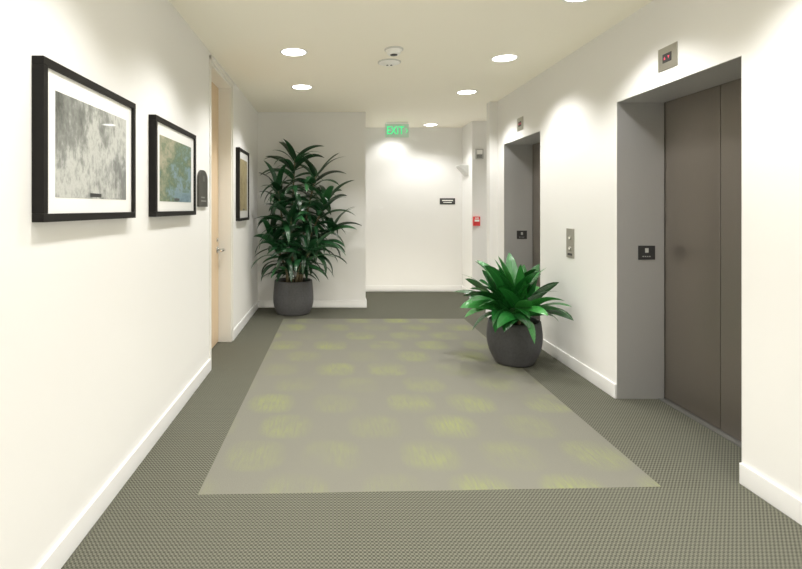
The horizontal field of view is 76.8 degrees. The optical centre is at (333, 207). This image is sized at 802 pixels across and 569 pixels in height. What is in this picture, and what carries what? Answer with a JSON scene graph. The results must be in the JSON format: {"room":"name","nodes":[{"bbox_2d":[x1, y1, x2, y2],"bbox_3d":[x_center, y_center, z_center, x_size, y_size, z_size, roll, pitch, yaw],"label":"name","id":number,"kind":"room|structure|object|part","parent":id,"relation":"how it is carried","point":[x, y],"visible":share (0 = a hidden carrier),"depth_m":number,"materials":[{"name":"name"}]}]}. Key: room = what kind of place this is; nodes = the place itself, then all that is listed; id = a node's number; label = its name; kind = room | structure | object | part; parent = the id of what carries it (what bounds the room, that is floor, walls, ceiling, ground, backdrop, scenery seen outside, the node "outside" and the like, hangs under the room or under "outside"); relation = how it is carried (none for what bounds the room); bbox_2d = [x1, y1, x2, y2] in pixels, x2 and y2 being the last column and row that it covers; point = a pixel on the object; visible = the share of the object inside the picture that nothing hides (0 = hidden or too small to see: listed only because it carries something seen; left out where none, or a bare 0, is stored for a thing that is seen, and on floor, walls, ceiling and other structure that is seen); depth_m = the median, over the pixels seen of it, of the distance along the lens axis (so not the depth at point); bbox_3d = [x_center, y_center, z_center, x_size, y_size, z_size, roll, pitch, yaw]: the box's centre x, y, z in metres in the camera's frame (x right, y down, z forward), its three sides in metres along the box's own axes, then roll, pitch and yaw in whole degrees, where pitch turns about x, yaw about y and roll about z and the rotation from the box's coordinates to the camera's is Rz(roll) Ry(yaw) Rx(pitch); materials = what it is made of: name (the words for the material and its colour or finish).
{"room":"elevator lobby","nodes":[
{"label":"elevator lobby","id":0,"kind":"room"},
{"bbox_2d":[0,0,257,568],"bbox_3d":[-1.200,0.025,1.990,0.300,2.690,10.380,0,0,0],"label":"wall","id":1,"kind":"structure","parent":0,"point":[104,323],"depth_m":2.16,"materials":[{"name":"paint"}]},
{"bbox_2d":[32,55,135,221],"bbox_3d":[-1.029,-0.240,2.140,0.042,0.580,0.810,0,0,0],"label":"picture","id":2,"kind":"object","parent":1,"relation":"attached to","point":[84,132],"visible":1,"depth_m":1.99,"materials":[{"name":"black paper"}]},
{"bbox_3d":[-1.032,-0.240,2.140,0.028,0.520,0.750,0,0,0],"label":"panel","id":3,"kind":"part","parent":2,"relation":"part of","materials":[{"name":"white paper"}]},
{"bbox_2d":[149,114,195,216],"bbox_3d":[-1.029,-0.240,3.245,0.042,0.580,0.830,0,0,0],"label":"picture","id":4,"kind":"object","parent":1,"relation":"attached to","point":[172,149],"visible":1,"depth_m":3.13,"materials":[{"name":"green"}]},
{"bbox_3d":[-1.032,-0.240,3.245,0.028,0.520,0.770,0,0,0],"label":"panel","id":5,"kind":"part","parent":4,"relation":"part of","materials":[{"name":"white"}]},
{"bbox_2d":[197,170,207,206],"bbox_3d":[-1.040,-0.155,3.958,0.020,0.290,0.255,0,0,0],"label":"door sign","id":6,"kind":"object","parent":1,"relation":"attached to","point":[202,180],"visible":1,"depth_m":3.92,"materials":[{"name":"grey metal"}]},
{"bbox_2d":[212,82,224,347],"bbox_3d":[-1.156,0.070,4.686,0.138,2.584,0.842,0,0,0],"label":"door","id":7,"kind":"structure","parent":1,"relation":"in","point":[215,249],"depth_m":4.94,"materials":[{"name":"brown wood"}]},
{"bbox_3d":[-1.133,0.376,4.978,0.093,0.156,0.192,0,0,0],"label":"handle","id":8,"kind":"part","parent":7,"relation":"part of","materials":[{"name":"silver metal"}]},
{"bbox_2d":[209,55,233,368],"bbox_3d":[-1.139,0.042,4.690,0.202,2.657,0.964,0,0,0],"label":"door frame","id":9,"kind":"structure","parent":1,"relation":"attached to","point":[225,86],"depth_m":5.11,"materials":[{"name":"white"}]},
{"bbox_2d":[236,147,248,220],"bbox_3d":[-1.029,-0.255,5.645,0.042,0.790,0.610,0,0,0],"label":"picture","id":10,"kind":"object","parent":1,"relation":"attached to","point":[242,157],"visible":1,"depth_m":5.57,"materials":[{"name":"black wood"}]},
{"bbox_3d":[-1.032,-0.255,5.645,0.028,0.730,0.550,0,0,0],"label":"panel","id":11,"kind":"part","parent":10,"relation":"part of","materials":[{"name":"white paper"}]},
{"bbox_2d":[258,112,365,299],"bbox_3d":[-0.307,0.025,7.690,1.485,2.690,1.620,0,0,0],"label":"wall","id":12,"kind":"structure","parent":0,"point":[342,133],"depth_m":6.88,"materials":[{"name":"paint"}]},
{"bbox_2d":[169,0,652,127],"bbox_3d":[1.625,-1.395,2.500,6.550,0.150,12.000,0,0,0],"label":"ceiling","id":13,"kind":"structure","parent":0,"point":[449,46],"depth_m":4.04,"materials":[{"name":"paint"}]},
{"bbox_2d":[280,47,307,56],"bbox_3d":[-0.340,-1.317,4.230,0.236,0.006,0.236,0,0,0],"label":"recessed light","id":14,"kind":"object","parent":13,"relation":"in","point":[293,52],"visible":1,"depth_m":4.23,"materials":[{"name":"white plastic"}]},
{"bbox_2d":[291,84,312,89],"bbox_3d":[-0.350,-1.317,5.450,0.236,0.006,0.236,0,0,0],"label":"recessed light","id":15,"kind":"object","parent":13,"relation":"in","point":[297,86],"visible":1,"depth_m":5.45,"materials":[{"name":"white plastic"}]},
{"bbox_2d":[378,59,400,65],"bbox_3d":[0.500,-1.304,4.520,0.210,0.032,0.210,0,0,0],"label":"detector","id":16,"kind":"object","parent":13,"relation":"attached to","point":[384,62],"visible":1,"depth_m":4.48,"materials":[{"name":"white plastic"}]},
{"bbox_2d":[384,46,402,55],"bbox_3d":[0.497,-1.294,4.150,0.156,0.052,0.156,0,0,0],"label":"smoke detector","id":17,"kind":"object","parent":13,"relation":"attached to","point":[391,50],"visible":1,"depth_m":4.11,"materials":[{"name":"white plastic"}]},
{"bbox_2d":[385,122,408,136],"bbox_3d":[0.970,-1.204,7.700,0.360,0.233,0.044,0,0,0],"label":"exit sign","id":18,"kind":"object","parent":13,"relation":"hanging from","point":[392,129],"visible":1,"depth_m":7.69,"materials":[{"name":"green plastic"}]},
{"bbox_2d":[456,90,476,94],"bbox_3d":[1.510,-1.317,5.690,0.236,0.006,0.236,0,0,0],"label":"recessed light","id":19,"kind":"object","parent":13,"relation":"in","point":[461,92],"visible":1,"depth_m":5.70,"materials":[{"name":"white plastic"}]},
{"bbox_2d":[490,54,518,61],"bbox_3d":[1.500,-1.317,4.400,0.236,0.006,0.236,0,0,0],"label":"recessed light","id":20,"kind":"object","parent":13,"relation":"in","point":[503,57],"visible":1,"depth_m":4.40,"materials":[{"name":"white plastic"}]},
{"bbox_2d":[562,0,588,2],"bbox_3d":[1.530,-1.317,3.090,0.236,0.006,0.236,0,0,0],"label":"recessed light","id":21,"kind":"object","parent":13,"relation":"in","point":[567,1],"visible":1,"depth_m":3.18,"materials":[{"name":"white plastic"}]},
{"bbox_2d":[366,128,461,284],"bbox_3d":[2.667,0.025,8.350,4.465,2.690,0.300,0,0,0],"label":"wall","id":22,"kind":"structure","parent":0,"point":[412,238],"depth_m":8.20,"materials":[{"name":"paint"}]},
{"bbox_2d":[440,198,454,203],"bbox_3d":[1.860,-0.110,8.195,0.250,0.100,0.011,0,0,0],"label":"room sign","id":23,"kind":"object","parent":22,"relation":"attached to","point":[442,200],"visible":1,"depth_m":8.19,"materials":[{"name":"grey plastic"}]},
{"bbox_2d":[61,292,801,568],"bbox_3d":[1.625,1.430,2.500,6.550,0.120,12.000,0,0,0],"label":"floor","id":24,"kind":"structure","parent":0,"point":[389,433],"depth_m":2.59,"materials":[{"name":"grey carpet"}]},
{"bbox_2d":[251,139,361,315],"bbox_3d":[-0.326,0.221,6.318,1.407,2.298,1.074,0,0,0],"label":"plant","id":25,"kind":"object","parent":24,"relation":"on","point":[292,296],"visible":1,"depth_m":6.34,"materials":[{"name":"green plant"}]},
{"bbox_2d":[455,253,573,367],"bbox_3d":[1.512,0.891,4.447,0.924,0.958,1.086,0,0,0],"label":"plant","id":26,"kind":"object","parent":24,"relation":"on","point":[514,338],"visible":1,"depth_m":4.25,"materials":[{"name":"green plant"}]},
{"bbox_2d":[462,121,486,290],"bbox_3d":[3.500,0.025,7.900,2.800,2.690,0.600,0,0,0],"label":"wall","id":27,"kind":"structure","parent":0,"point":[474,134],"depth_m":7.60,"materials":[{"name":"white paint"}]},
{"bbox_2d":[498,0,801,499],"bbox_3d":[2.200,0.025,1.560,0.340,2.690,9.520,0,0,0],"label":"wall","id":28,"kind":"structure","parent":0,"point":[572,104],"depth_m":2.81,"materials":[{"name":"paint"}]},
{"bbox_2d":[35,285,801,568],"bbox_3d":[1.775,1.317,2.500,5.650,0.105,11.400,0,0,0],"label":"baseboard","id":29,"kind":"structure","parent":28,"relation":"attached to","point":[772,493],"depth_m":2.63,"materials":[{"name":"white wood"}]},
{"bbox_2d":[487,102,497,291],"bbox_3d":[1.980,0.025,6.260,0.100,2.690,0.120,0,0,0],"label":"pilaster","id":30,"kind":"object","parent":28,"relation":"attached to","point":[492,107],"visible":0.64,"depth_m":6.20,"materials":[{"name":"paint"}]},
{"bbox_2d":[517,116,522,131],"bbox_3d":[2.026,-0.915,5.445,0.012,0.140,0.170,0,0,0],"label":"sign","id":31,"kind":"object","parent":28,"relation":"attached to","point":[519,120],"visible":1,"depth_m":5.43,"materials":[{"name":"grey plastic"}]},
{"bbox_2d":[504,131,539,316],"bbox_3d":[2.200,0.305,5.445,0.341,2.130,1.050,0,0,0],"label":"elevator","id":32,"kind":"object","parent":28,"relation":"attached to","point":[518,154],"visible":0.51,"depth_m":5.97,"materials":[{"name":"grey metal"}]},
{"bbox_2d":[517,231,526,238],"bbox_3d":[2.241,0.320,5.964,0.120,0.100,0.006,0,0,0],"label":"sign","id":33,"kind":"object","parent":32,"relation":"attached to","point":[520,234],"depth_m":5.96,"materials":[{"name":"black plastic"}]},
{"bbox_2d":[533,142,539,319],"bbox_3d":[2.389,0.286,5.445,0.030,2.152,1.110,0,0,0],"label":"elevator door","id":34,"kind":"structure","parent":28,"relation":"in","point":[536,147],"depth_m":5.86,"materials":[{"name":"grey metal"}]},
{"bbox_2d":[566,228,573,258],"bbox_3d":[2.024,0.301,4.273,0.014,0.249,0.127,0,0,0],"label":"switch","id":35,"kind":"object","parent":28,"relation":"attached to","point":[569,232],"visible":1,"depth_m":4.26,"materials":[{"name":"grey metal"}]},
{"bbox_2d":[658,41,677,72],"bbox_3d":[2.026,-0.915,3.039,0.012,0.140,0.170,0,0,0],"label":"sign","id":36,"kind":"object","parent":28,"relation":"attached to","point":[668,55],"visible":1,"depth_m":3.03,"materials":[{"name":"grey plastic"}]},
{"bbox_2d":[617,55,741,462],"bbox_3d":[2.200,0.305,3.039,0.341,2.130,1.102,0,0,0],"label":"elevator","id":37,"kind":"object","parent":28,"relation":"attached to","point":[640,117],"visible":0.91,"depth_m":3.59,"materials":[{"name":"grey metal"}]},
{"bbox_2d":[638,246,654,259],"bbox_3d":[2.241,0.320,3.584,0.120,0.100,0.007,0,0,0],"label":"sign","id":38,"kind":"object","parent":37,"relation":"attached to","point":[644,252],"depth_m":3.58,"materials":[{"name":"black plastic"}]},
{"bbox_2d":[658,398,740,447],"bbox_3d":[2.373,1.367,3.039,0.095,0.007,1.094,0,0,0],"label":"elevator door sill","id":39,"kind":"structure","parent":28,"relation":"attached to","point":[737,442],"depth_m":3.18,"materials":[{"name":"grey metal"}]},
{"bbox_2d":[664,78,740,440],"bbox_3d":[2.389,0.286,3.039,0.030,2.152,1.162,0,0,0],"label":"elevator door","id":40,"kind":"structure","parent":28,"relation":"in","point":[702,129],"depth_m":3.20,"materials":[{"name":"grey metal"}]},
{"bbox_3d":[3.635,0.025,6.810,2.530,2.690,1.580,0,0,0],"label":"wall","id":41,"kind":"structure","parent":0,"visible":0},
{"bbox_2d":[456,165,468,176],"bbox_3d":[2.031,-0.586,7.920,0.138,0.168,0.240,0,0,0],"label":"sconce","id":42,"kind":"object","parent":41,"relation":"attached to","point":[464,169],"visible":1,"depth_m":7.80,"materials":[{"name":"grey"}]},
{"bbox_2d":[473,217,479,225],"bbox_3d":[2.160,0.200,7.574,0.100,0.140,0.053,0,0,0],"label":"fire alarm","id":43,"kind":"object","parent":41,"relation":"attached to","point":[476,220],"visible":1,"depth_m":7.56,"materials":[{"name":"red plastic"}]},
{"bbox_2d":[475,149,483,158],"bbox_3d":[2.200,-0.820,7.572,0.124,0.150,0.059,0,0,0],"label":"fire alarm strobe","id":44,"kind":"object","parent":41,"relation":"attached to","point":[479,153],"visible":1,"depth_m":7.56,"materials":[{"name":"grey plastic"}]}
]}

